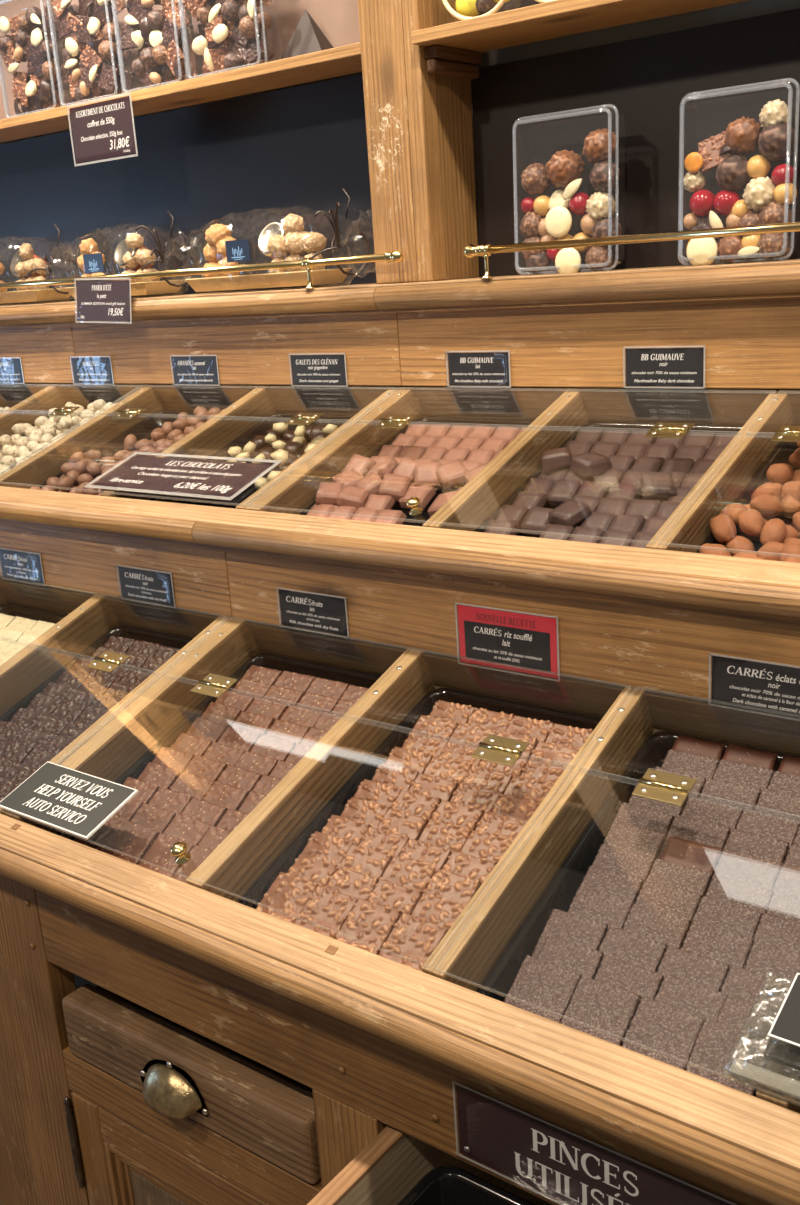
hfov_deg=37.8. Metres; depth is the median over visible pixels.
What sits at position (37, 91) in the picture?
chocolate square
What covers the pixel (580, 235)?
bonbon
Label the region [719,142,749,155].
chocolate
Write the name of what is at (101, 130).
price card
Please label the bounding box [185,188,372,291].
hamper
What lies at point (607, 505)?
marshmallow square
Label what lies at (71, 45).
bonbon
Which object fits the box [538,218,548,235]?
bonbon
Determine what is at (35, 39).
bonbon
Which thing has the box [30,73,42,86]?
chocolate square
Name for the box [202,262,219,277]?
biscuit
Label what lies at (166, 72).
shell
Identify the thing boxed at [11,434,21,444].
almond
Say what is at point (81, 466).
almond
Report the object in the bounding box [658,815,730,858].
chocolate square
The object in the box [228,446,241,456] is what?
pebble
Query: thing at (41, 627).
chocolate square
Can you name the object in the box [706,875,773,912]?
chocolate square
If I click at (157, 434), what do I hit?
almond
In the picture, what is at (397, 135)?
shelf unit
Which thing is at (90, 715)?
chocolate square
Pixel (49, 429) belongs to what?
almond
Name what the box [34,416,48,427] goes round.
almond
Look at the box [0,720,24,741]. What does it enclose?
chocolate square
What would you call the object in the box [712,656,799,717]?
product label
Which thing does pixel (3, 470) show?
almond
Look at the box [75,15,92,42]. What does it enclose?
chocolate square
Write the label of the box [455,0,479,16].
egg
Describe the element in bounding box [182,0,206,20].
chocolate square
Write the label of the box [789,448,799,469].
almond
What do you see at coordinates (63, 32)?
chocolate square
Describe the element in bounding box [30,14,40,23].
chocolate leaf
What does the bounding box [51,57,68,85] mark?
chocolate square
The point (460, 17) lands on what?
gift box
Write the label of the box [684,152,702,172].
bonbon
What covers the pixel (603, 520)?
marshmallow square
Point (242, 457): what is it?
pebble
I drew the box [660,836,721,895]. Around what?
chocolate square
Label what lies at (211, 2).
bonbon
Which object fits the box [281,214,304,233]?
biscuit
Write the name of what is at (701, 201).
bonbon
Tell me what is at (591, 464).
marshmallow square
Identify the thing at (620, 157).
gift box
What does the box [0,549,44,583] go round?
price card
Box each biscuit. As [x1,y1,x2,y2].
[0,262,4,273]
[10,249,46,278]
[15,262,27,276]
[16,278,27,290]
[19,243,33,260]
[22,259,36,272]
[26,276,36,289]
[33,258,46,274]
[33,275,49,289]
[77,255,84,270]
[79,238,97,254]
[91,272,104,275]
[92,252,105,263]
[121,270,136,282]
[123,251,138,268]
[125,233,143,248]
[134,247,145,264]
[135,268,144,281]
[140,249,156,264]
[142,268,160,281]
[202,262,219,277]
[203,244,222,261]
[205,223,230,245]
[216,235,235,258]
[217,257,239,276]
[267,235,289,257]
[269,257,287,272]
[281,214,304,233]
[283,231,308,254]
[285,253,304,271]
[299,232,326,252]
[304,252,324,270]
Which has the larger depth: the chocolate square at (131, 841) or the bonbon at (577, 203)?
the bonbon at (577, 203)
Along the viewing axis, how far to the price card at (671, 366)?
1.45 m
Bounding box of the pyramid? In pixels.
[281,10,332,58]
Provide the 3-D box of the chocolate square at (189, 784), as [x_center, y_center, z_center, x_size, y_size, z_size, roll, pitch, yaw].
[-0.241,0.216,1.319,0.054,0.030,0.046,8,20,37]
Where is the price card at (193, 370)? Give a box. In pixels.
[172,356,218,385]
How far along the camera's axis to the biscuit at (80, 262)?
2.08 m
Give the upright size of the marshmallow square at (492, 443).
0.031 m
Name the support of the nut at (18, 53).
in the gift box at (0, 0)
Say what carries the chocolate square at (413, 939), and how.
on the tray at (399, 734)
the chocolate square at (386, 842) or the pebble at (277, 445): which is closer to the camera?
the chocolate square at (386, 842)
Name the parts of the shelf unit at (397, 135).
panel, shelf, panel, brass rail, post trim, panel, panel, shelf, panel, brass rail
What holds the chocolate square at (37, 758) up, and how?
on the chocolate square at (20, 772)
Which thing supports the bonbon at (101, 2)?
in the gift box at (46, 0)
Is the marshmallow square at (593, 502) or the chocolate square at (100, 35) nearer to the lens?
the marshmallow square at (593, 502)
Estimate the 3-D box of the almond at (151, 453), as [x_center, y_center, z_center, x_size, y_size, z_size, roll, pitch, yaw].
[-0.381,-0.227,1.810,0.023,0.022,0.027,-15,20,-35]
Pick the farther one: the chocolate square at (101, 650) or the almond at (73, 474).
the almond at (73, 474)
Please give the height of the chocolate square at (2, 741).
0.033 m
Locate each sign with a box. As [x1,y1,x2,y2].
[0,761,137,839]
[93,456,272,497]
[456,1083,734,1204]
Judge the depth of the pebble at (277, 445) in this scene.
1.74 m
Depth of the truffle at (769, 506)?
1.21 m
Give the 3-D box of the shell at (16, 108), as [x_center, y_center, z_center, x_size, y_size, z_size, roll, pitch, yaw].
[-0.687,-0.894,2.103,0.027,0.042,0.018,9,21,39]
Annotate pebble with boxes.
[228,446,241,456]
[234,452,250,461]
[242,441,256,453]
[249,449,258,456]
[251,435,266,449]
[252,453,265,463]
[254,477,267,488]
[257,447,275,455]
[260,463,277,478]
[263,454,272,463]
[264,436,281,448]
[265,434,275,442]
[265,461,280,469]
[266,429,283,438]
[267,471,281,481]
[272,440,285,449]
[273,422,287,432]
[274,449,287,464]
[279,456,298,466]
[279,464,290,470]
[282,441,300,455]
[283,430,295,440]
[292,437,306,445]
[294,425,305,436]
[301,442,310,454]
[303,425,314,439]
[304,443,317,452]
[309,424,324,440]
[311,432,327,440]
[311,437,324,442]
[323,424,337,434]
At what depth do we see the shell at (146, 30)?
1.86 m
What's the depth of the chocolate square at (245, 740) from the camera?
1.38 m
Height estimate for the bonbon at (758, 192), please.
0.040 m
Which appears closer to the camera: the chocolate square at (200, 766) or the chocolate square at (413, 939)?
the chocolate square at (413, 939)
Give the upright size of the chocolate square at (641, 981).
0.032 m
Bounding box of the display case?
[0,297,799,617]
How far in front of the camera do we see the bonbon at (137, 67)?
1.91 m
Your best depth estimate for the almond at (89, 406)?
2.11 m
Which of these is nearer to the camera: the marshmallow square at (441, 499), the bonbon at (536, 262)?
the marshmallow square at (441, 499)
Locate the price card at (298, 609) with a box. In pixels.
[279,589,347,635]
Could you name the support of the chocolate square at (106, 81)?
in the gift box at (46, 0)
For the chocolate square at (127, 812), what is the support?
on the chocolate square at (100, 839)
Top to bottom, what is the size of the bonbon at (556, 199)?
0.033 m
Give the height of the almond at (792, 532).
0.026 m
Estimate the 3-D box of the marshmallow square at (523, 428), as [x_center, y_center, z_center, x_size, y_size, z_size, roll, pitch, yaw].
[0.172,-0.218,1.561,0.037,0.030,0.037,8,20,37]
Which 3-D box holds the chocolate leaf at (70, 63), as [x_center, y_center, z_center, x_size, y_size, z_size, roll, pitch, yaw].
[-0.561,-0.917,1.991,0.034,0.014,0.008,8,20,35]
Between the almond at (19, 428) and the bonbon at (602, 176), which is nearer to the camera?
the bonbon at (602, 176)
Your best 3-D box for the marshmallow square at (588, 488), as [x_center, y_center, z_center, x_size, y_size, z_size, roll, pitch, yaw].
[0.228,-0.126,1.380,0.037,0.031,0.036,9,21,39]
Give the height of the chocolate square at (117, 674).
0.031 m
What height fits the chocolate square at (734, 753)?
0.029 m
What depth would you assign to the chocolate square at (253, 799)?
1.27 m
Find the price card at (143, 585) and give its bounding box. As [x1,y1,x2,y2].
[115,565,174,605]
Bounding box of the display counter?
[0,519,799,1204]
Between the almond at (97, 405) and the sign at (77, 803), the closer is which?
the sign at (77, 803)
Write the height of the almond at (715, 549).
0.024 m
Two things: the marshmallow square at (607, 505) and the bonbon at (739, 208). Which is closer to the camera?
the marshmallow square at (607, 505)
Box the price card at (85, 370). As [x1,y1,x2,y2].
[69,356,112,382]
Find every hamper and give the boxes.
[0,224,84,304]
[64,210,199,298]
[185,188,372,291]
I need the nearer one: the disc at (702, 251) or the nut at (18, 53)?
the disc at (702, 251)
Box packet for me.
[721,973,799,1098]
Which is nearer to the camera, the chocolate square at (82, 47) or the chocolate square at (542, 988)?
the chocolate square at (542, 988)
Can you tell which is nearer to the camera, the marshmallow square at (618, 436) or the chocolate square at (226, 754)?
the chocolate square at (226, 754)
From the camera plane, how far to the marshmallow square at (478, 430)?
1.60 m
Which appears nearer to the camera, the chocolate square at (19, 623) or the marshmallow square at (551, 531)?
the marshmallow square at (551, 531)
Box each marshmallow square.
[307,504,334,516]
[315,482,343,504]
[327,505,356,519]
[332,469,363,486]
[336,485,369,508]
[341,454,375,476]
[350,507,379,521]
[354,471,381,494]
[364,494,394,509]
[365,457,397,478]
[371,456,390,479]
[373,510,406,524]
[378,445,403,456]
[378,473,411,501]
[391,433,418,446]
[391,457,413,473]
[392,457,418,483]
[398,446,424,459]
[399,484,435,509]
[405,424,428,435]
[412,435,439,447]
[414,458,436,462]
[414,462,441,489]
[418,446,447,459]
[424,424,451,435]
[428,490,458,516]
[434,435,462,449]
[436,459,452,485]
[436,459,467,489]
[442,448,470,460]
[446,425,473,437]
[456,437,485,450]
[459,460,483,486]
[463,463,486,483]
[466,449,494,463]
[467,425,495,438]
[479,437,509,451]
[484,520,519,535]
[490,450,501,460]
[492,426,519,440]
[496,504,529,534]
[512,491,547,508]
[514,427,526,438]
[520,506,552,537]
[524,478,554,506]
[538,467,569,480]
[539,524,573,540]
[542,447,571,471]
[546,480,581,507]
[548,499,591,526]
[564,470,592,483]
[566,441,593,454]
[568,526,604,543]
[570,452,611,477]
[572,495,600,523]
[575,429,603,443]
[577,481,611,498]
[580,511,614,530]
[590,441,620,456]
[592,468,625,484]
[596,497,630,514]
[599,529,635,546]
[600,429,630,443]
[606,483,641,499]
[608,455,635,472]
[609,514,645,533]
[616,443,647,458]
[621,470,653,498]
[625,431,656,444]
[626,499,660,519]
[630,456,664,471]
[630,531,655,547]
[639,472,676,500]
[641,517,668,532]
[644,444,677,459]
[654,434,686,447]
[655,501,680,516]
[660,458,694,473]
[667,487,692,501]
[671,472,685,486]
[674,445,707,461]
[681,473,704,487]
[682,432,715,448]
[690,458,714,472]
[703,446,725,459]
[712,433,735,446]
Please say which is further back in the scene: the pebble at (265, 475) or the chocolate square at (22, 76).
the chocolate square at (22, 76)
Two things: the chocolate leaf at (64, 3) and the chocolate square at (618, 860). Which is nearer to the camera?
the chocolate square at (618, 860)
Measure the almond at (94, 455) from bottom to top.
0.021 m
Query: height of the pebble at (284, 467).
0.018 m
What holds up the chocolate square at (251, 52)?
in the gift box at (179, 1)
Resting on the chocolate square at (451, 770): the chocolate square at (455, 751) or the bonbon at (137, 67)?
the chocolate square at (455, 751)
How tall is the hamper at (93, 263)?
0.137 m
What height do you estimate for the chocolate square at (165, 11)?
0.044 m
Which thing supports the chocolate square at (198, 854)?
on the tray at (267, 660)
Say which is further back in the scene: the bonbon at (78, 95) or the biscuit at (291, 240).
the bonbon at (78, 95)
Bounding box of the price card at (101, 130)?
[70,96,135,163]
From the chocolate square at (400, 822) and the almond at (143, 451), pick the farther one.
the almond at (143, 451)
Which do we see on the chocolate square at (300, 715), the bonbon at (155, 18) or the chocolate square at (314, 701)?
the chocolate square at (314, 701)
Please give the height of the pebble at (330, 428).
0.017 m
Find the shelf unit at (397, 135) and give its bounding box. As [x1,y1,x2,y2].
[0,0,799,327]
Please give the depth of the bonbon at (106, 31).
1.93 m
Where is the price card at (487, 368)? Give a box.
[445,350,509,387]
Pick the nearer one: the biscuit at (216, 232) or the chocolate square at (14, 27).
the biscuit at (216, 232)
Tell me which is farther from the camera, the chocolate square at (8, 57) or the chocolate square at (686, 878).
the chocolate square at (8, 57)
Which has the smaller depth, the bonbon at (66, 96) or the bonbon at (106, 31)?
the bonbon at (106, 31)
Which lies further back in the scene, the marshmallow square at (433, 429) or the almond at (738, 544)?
the marshmallow square at (433, 429)
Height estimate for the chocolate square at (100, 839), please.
0.030 m
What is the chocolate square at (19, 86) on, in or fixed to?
in the gift box at (0, 0)
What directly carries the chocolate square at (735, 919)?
on the chocolate square at (726, 947)
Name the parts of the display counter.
cabinet door, moulding, drawer, moulding, moulding, moulding, door panel, moulding, moulding, cup handle, handle plate, knob, door rail, drawer, rail, drawer, rail, drawer, drawer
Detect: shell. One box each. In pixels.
[14,96,22,115]
[38,89,52,103]
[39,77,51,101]
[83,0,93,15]
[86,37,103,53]
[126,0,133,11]
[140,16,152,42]
[161,63,173,80]
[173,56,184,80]
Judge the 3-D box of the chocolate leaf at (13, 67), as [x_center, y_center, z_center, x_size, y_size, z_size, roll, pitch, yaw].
[-0.688,-0.950,2.080,0.034,0.015,0.008,9,20,38]
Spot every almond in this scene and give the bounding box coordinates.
[0,434,11,445]
[0,455,16,466]
[0,467,9,475]
[2,445,10,455]
[7,446,18,457]
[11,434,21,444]
[12,423,25,434]
[15,437,28,446]
[16,456,27,465]
[17,446,28,456]
[19,450,32,457]
[24,426,37,436]
[27,441,38,451]
[28,433,41,443]
[30,486,40,489]
[31,429,43,436]
[33,443,47,453]
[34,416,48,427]
[40,424,51,430]
[40,433,53,443]
[41,485,54,490]
[43,426,55,435]
[44,420,56,428]
[46,477,59,490]
[48,408,56,416]
[51,435,61,443]
[54,416,61,421]
[57,477,73,491]
[58,420,71,431]
[61,462,74,474]
[62,429,71,433]
[65,402,74,406]
[66,470,79,484]
[69,452,83,462]
[69,487,76,492]
[70,404,83,415]
[70,416,81,426]
[72,459,87,474]
[75,481,88,493]
[77,474,93,484]
[80,410,93,418]
[80,418,90,425]
[83,449,101,461]
[83,482,97,494]
[87,403,96,412]
[87,461,100,475]
[92,399,105,410]
[92,476,100,486]
[94,410,104,416]
[100,456,116,465]
[100,467,113,477]
[100,473,108,490]
[101,462,114,471]
[103,402,112,410]
[114,450,129,461]
[114,460,126,469]
[121,452,130,460]
[124,434,136,449]
[129,450,137,459]
[135,439,152,450]
[137,446,154,455]
[147,449,159,456]
[151,429,165,441]
[154,439,166,448]
[156,444,169,452]
[162,422,174,434]
[163,440,174,445]
[168,429,183,439]
[173,418,187,431]
[173,434,187,442]
[177,412,188,419]
[184,426,194,433]
[186,416,202,426]
[193,406,204,414]
[194,422,204,429]
[195,408,207,421]
[207,407,220,417]
[207,413,216,420]
[699,543,730,555]
[709,514,736,542]
[719,503,747,525]
[725,536,755,555]
[734,551,756,557]
[737,519,766,540]
[739,509,765,536]
[744,504,768,520]
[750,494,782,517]
[751,483,782,499]
[756,542,784,560]
[760,518,786,544]
[766,463,793,483]
[779,495,799,517]
[780,543,799,560]
[782,480,799,499]
[782,538,799,543]
[785,555,799,562]
[786,525,798,538]
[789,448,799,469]
[789,469,799,481]
[792,511,799,531]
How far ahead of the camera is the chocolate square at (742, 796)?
1.09 m
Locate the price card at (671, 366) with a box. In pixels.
[626,345,703,388]
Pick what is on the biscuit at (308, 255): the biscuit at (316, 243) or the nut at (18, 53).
the biscuit at (316, 243)
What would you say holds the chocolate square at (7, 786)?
in the tray at (165, 639)
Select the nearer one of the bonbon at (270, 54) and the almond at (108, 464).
the bonbon at (270, 54)
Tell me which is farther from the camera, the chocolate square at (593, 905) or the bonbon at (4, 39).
the bonbon at (4, 39)
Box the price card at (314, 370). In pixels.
[291,353,346,385]
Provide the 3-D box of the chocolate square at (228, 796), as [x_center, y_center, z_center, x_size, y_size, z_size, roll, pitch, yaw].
[-0.199,0.223,1.288,0.054,0.031,0.046,8,20,37]
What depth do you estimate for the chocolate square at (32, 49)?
2.03 m
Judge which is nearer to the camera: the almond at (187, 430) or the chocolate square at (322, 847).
the chocolate square at (322, 847)
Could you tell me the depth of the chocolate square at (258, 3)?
1.75 m
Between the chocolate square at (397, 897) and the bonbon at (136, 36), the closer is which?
the chocolate square at (397, 897)
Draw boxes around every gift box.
[0,0,60,116]
[46,0,140,106]
[112,0,187,89]
[179,1,281,78]
[442,0,523,20]
[512,104,624,275]
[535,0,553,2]
[677,78,799,265]
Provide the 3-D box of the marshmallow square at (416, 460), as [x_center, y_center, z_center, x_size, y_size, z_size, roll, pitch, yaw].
[0.029,-0.176,1.562,0.037,0.031,0.036,7,19,34]
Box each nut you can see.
[13,47,23,60]
[72,69,80,80]
[80,81,89,95]
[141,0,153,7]
[149,72,160,83]
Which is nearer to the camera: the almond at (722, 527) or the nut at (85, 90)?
the almond at (722, 527)
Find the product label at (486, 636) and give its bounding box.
[458,605,557,678]
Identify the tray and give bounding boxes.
[0,288,70,303]
[0,603,67,623]
[0,625,192,721]
[39,410,206,488]
[57,653,381,857]
[65,279,184,298]
[150,413,353,508]
[185,268,350,291]
[238,688,601,908]
[298,417,533,526]
[397,1166,535,1204]
[473,422,743,537]
[476,731,799,1096]
[696,442,798,552]
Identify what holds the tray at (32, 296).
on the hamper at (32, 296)
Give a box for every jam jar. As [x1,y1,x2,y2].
[114,237,152,271]
[257,221,285,258]
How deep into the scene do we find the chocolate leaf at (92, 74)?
1.96 m
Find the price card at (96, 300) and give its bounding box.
[76,278,130,323]
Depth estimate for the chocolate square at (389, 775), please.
1.24 m
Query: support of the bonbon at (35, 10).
in the gift box at (0, 0)
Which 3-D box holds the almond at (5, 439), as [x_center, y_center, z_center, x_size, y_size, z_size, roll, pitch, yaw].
[-0.697,-0.286,2.065,0.025,0.021,0.022,10,21,40]
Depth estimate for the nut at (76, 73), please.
1.98 m
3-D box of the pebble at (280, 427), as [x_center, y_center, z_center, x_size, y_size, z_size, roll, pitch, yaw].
[-0.183,-0.268,1.792,0.025,0.014,0.018,-8,17,-15]
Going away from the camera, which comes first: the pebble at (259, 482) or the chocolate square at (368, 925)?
the chocolate square at (368, 925)
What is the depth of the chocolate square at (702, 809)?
1.08 m
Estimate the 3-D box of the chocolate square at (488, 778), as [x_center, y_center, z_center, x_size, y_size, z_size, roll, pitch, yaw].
[0.084,0.192,1.198,0.051,0.034,0.046,9,20,37]
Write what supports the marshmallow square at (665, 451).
in the tray at (603, 426)
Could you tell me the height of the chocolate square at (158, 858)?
0.030 m
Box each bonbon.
[0,16,9,33]
[0,35,15,51]
[15,29,30,47]
[17,12,34,31]
[25,6,42,25]
[25,80,36,95]
[31,28,42,46]
[41,40,58,58]
[42,61,60,80]
[57,89,71,104]
[62,47,79,61]
[65,37,78,55]
[69,4,78,15]
[74,86,91,102]
[87,17,99,34]
[91,81,105,97]
[97,0,108,5]
[98,40,117,60]
[102,23,121,42]
[114,20,124,36]
[115,48,129,64]
[131,31,143,49]
[132,57,145,76]
[137,42,150,55]
[140,47,156,68]
[147,9,165,30]
[149,30,162,47]
[152,45,166,64]
[192,36,207,54]
[197,3,212,24]
[206,0,213,6]
[212,24,228,42]
[221,0,240,22]
[223,51,243,70]
[238,4,258,20]
[238,15,259,38]
[256,12,271,30]
[260,43,274,60]
[475,0,497,14]
[520,211,545,237]
[521,163,551,195]
[521,197,534,213]
[521,236,546,258]
[525,251,551,274]
[533,195,549,215]
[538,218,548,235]
[541,234,556,241]
[545,150,584,188]
[546,249,558,260]
[549,188,569,209]
[557,234,572,250]
[569,192,589,214]
[573,232,589,251]
[580,214,596,234]
[582,128,616,164]
[585,192,615,219]
[585,246,612,270]
[589,160,620,192]
[591,217,621,247]
[683,171,705,192]
[683,213,697,228]
[684,152,702,172]
[689,189,714,216]
[713,190,740,215]
[716,154,750,191]
[717,236,744,263]
[724,116,760,155]
[726,213,739,226]
[731,199,750,217]
[738,211,759,237]
[741,234,761,254]
[743,176,775,211]
[747,155,770,178]
[757,232,788,260]
[758,122,796,160]
[758,201,792,224]
[759,99,790,127]
[771,164,793,185]
[773,183,796,204]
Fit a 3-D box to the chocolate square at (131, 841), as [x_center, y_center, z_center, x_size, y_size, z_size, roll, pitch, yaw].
[-0.294,0.263,1.267,0.054,0.030,0.046,8,20,35]
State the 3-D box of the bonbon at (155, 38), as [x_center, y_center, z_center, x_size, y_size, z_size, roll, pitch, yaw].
[-0.387,-0.897,1.861,0.032,0.028,0.011,9,20,38]
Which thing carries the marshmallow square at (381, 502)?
in the tray at (420, 519)
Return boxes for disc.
[545,206,571,237]
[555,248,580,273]
[686,238,717,265]
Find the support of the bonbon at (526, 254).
in the gift box at (620, 157)
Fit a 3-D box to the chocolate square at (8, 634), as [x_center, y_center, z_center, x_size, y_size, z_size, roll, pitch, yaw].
[-0.596,0.059,1.760,0.056,0.030,0.046,8,20,36]
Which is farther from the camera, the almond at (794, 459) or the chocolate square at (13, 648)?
the chocolate square at (13, 648)
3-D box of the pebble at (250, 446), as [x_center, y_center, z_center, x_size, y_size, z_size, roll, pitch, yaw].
[-0.225,-0.230,1.748,0.022,0.020,0.015,8,20,37]
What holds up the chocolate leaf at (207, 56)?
in the gift box at (179, 1)
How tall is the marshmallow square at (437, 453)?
0.031 m
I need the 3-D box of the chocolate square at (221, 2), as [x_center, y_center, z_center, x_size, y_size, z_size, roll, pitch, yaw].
[-0.264,-0.910,1.761,0.043,0.042,0.008,8,20,37]
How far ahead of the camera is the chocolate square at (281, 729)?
1.36 m
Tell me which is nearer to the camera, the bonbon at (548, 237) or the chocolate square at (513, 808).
the chocolate square at (513, 808)
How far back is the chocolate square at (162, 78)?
1.91 m
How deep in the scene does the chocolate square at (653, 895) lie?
1.01 m
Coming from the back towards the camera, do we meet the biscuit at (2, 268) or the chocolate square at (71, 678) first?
the biscuit at (2, 268)
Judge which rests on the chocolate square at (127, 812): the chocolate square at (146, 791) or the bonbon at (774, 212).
the chocolate square at (146, 791)
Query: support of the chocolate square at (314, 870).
on the chocolate square at (288, 894)
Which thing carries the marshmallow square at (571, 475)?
in the tray at (603, 426)
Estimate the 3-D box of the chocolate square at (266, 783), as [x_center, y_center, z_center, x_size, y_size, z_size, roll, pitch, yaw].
[-0.142,0.213,1.275,0.054,0.031,0.045,8,20,36]
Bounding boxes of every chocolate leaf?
[8,63,19,73]
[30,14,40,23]
[60,0,71,8]
[64,59,77,68]
[89,64,97,81]
[125,15,137,24]
[204,47,213,70]
[209,3,220,22]
[247,0,254,18]
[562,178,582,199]
[709,211,723,227]
[737,246,758,256]
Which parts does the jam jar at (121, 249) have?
jar lid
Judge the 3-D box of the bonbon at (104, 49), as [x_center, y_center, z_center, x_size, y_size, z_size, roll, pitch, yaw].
[-0.484,-0.914,1.938,0.032,0.032,0.031,-17,20,-38]
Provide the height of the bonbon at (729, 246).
0.039 m
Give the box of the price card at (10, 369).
[0,358,23,382]
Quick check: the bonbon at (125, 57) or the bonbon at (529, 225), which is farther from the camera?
the bonbon at (125, 57)
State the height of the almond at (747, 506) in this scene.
0.025 m
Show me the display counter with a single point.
(211, 1048)
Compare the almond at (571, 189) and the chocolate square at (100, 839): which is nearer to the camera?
the chocolate square at (100, 839)
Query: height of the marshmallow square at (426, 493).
0.030 m
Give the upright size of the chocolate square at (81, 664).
0.032 m
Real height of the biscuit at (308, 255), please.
0.041 m
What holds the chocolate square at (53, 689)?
on the chocolate square at (41, 703)
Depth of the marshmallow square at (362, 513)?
1.47 m
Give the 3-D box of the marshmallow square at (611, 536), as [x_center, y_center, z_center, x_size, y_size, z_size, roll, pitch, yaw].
[0.235,-0.062,1.269,0.038,0.031,0.036,10,21,39]
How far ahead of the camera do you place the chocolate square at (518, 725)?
1.25 m
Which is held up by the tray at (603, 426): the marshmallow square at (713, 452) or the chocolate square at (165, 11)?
the marshmallow square at (713, 452)
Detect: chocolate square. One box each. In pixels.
[0,41,19,71]
[0,613,14,627]
[0,627,24,641]
[0,639,10,652]
[0,652,12,665]
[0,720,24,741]
[0,737,8,748]
[0,741,33,762]
[0,757,16,777]
[0,776,21,800]
[2,641,26,655]
[6,616,37,631]
[7,762,38,782]
[9,15,20,42]
[10,707,43,728]
[12,71,27,93]
[13,79,28,106]
[14,727,49,747]
[17,632,39,644]
[20,104,26,114]
[22,35,31,60]
[23,748,56,767]
[25,693,62,714]
[26,95,41,113]
[27,60,34,73]
[28,50,46,77]
[28,620,54,635]
[29,36,47,58]
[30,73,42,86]
[33,713,68,734]
[34,89,45,110]
[38,733,73,753]
[41,682,73,699]
[42,15,58,46]
[43,5,55,20]
[43,87,60,109]
[50,0,70,18]
[50,700,87,721]
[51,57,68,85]
[55,7,73,39]
[55,670,88,688]
[56,38,64,58]
[59,721,88,739]
[65,687,98,705]
[66,13,82,44]
[69,74,77,98]
[70,657,97,675]
[73,59,80,70]
[73,816,126,850]
[74,706,107,726]
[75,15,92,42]
[77,43,87,55]
[78,0,93,16]
[78,61,94,86]
[79,45,102,70]
[79,675,114,693]
[87,0,96,9]
[89,693,121,710]
[91,647,122,658]
[93,2,114,26]
[95,666,128,682]
[96,24,105,40]
[97,58,118,75]
[98,63,118,92]
[102,820,159,864]
[103,636,135,652]
[105,681,135,698]
[108,0,125,16]
[113,798,144,820]
[115,69,133,94]
[118,668,152,686]
[119,652,147,669]
[121,24,139,50]
[122,777,159,803]
[127,640,160,656]
[129,0,153,26]
[130,803,175,850]
[137,762,180,788]
[138,64,160,87]
[138,833,193,877]
[139,657,167,671]
[148,788,192,813]
[152,747,193,772]
[153,645,179,659]
[154,0,160,4]
[154,65,165,86]
[160,6,177,30]
[161,0,181,12]
[161,17,182,47]
[163,813,210,844]
[165,40,186,75]
[165,71,181,83]
[169,2,190,31]
[169,772,214,799]
[170,733,211,756]
[172,845,212,883]
[179,25,194,54]
[180,53,198,79]
[181,797,227,825]
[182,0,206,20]
[183,755,227,780]
[185,8,191,24]
[186,717,227,741]
[197,23,219,48]
[198,825,231,850]
[201,702,241,726]
[202,49,220,75]
[202,742,244,764]
[202,781,249,826]
[204,15,223,42]
[215,0,235,15]
[215,690,254,711]
[217,727,260,750]
[217,764,261,801]
[217,809,247,831]
[218,19,234,44]
[218,45,228,71]
[228,38,246,62]
[230,19,249,47]
[232,678,271,697]
[232,711,275,734]
[234,751,278,774]
[236,0,247,5]
[238,790,266,813]
[242,665,281,684]
[244,27,267,64]
[245,696,288,733]
[250,734,295,760]
[252,774,281,794]
[255,0,271,6]
[256,872,318,922]
[263,685,304,718]
[266,719,310,743]
[269,760,295,778]
[274,670,315,691]
[280,704,322,726]
[285,744,312,763]
[288,854,338,886]
[294,885,357,938]
[297,692,338,712]
[300,677,348,700]
[300,727,327,746]
[301,831,353,864]
[314,711,342,730]
[322,815,371,845]
[324,866,378,899]
[331,699,355,714]
[335,898,401,954]
[339,844,392,877]
[340,684,368,701]
[340,779,401,815]
[341,797,389,827]
[358,827,409,859]
[368,879,422,914]
[371,763,418,790]
[376,808,428,840]
[378,912,447,971]
[379,855,434,891]
[385,746,432,772]
[391,790,441,839]
[400,839,451,869]
[402,715,457,746]
[402,731,448,756]
[407,773,458,801]
[411,893,465,929]
[418,819,471,851]
[423,756,471,783]
[423,868,481,905]
[429,700,474,723]
[431,800,484,830]
[439,742,481,765]
[443,851,497,882]
[449,723,495,747]
[450,782,501,828]
[459,830,512,861]
[462,764,512,793]
[466,708,513,731]
[475,813,525,840]
[479,757,528,775]
[489,793,541,822]
[495,731,538,757]
[504,775,553,801]
[504,955,580,1022]
[506,715,553,741]
[521,759,566,783]
[529,741,579,766]
[532,909,607,958]
[537,935,603,978]
[546,723,592,748]
[560,975,640,1045]
[567,887,632,949]
[580,865,643,903]
[592,844,654,902]
[594,955,663,1027]
[596,925,666,972]
[603,821,666,859]
[605,802,673,857]
[622,904,690,970]
[622,996,705,1069]
[628,783,688,824]
[635,879,701,939]
[646,858,712,909]
[654,766,706,811]
[654,974,728,1020]
[656,945,729,991]
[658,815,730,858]
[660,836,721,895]
[661,749,719,789]
[672,735,724,758]
[681,796,743,850]
[681,896,762,946]
[681,921,753,967]
[685,1017,768,1095]
[691,211,720,239]
[698,131,731,171]
[700,778,760,809]
[705,849,782,895]
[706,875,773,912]
[713,760,773,804]
[716,829,788,865]
[717,995,778,1068]
[720,965,791,1010]
[721,744,777,769]
[736,808,799,863]
[744,941,799,983]
[747,913,799,959]
[754,788,799,819]
[766,892,799,922]
[767,771,799,796]
[772,864,799,897]
[778,755,799,775]
[784,844,799,867]
[793,825,799,845]
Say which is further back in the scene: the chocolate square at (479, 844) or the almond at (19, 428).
the almond at (19, 428)
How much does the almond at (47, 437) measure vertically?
0.023 m
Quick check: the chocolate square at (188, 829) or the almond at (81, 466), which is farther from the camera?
the almond at (81, 466)

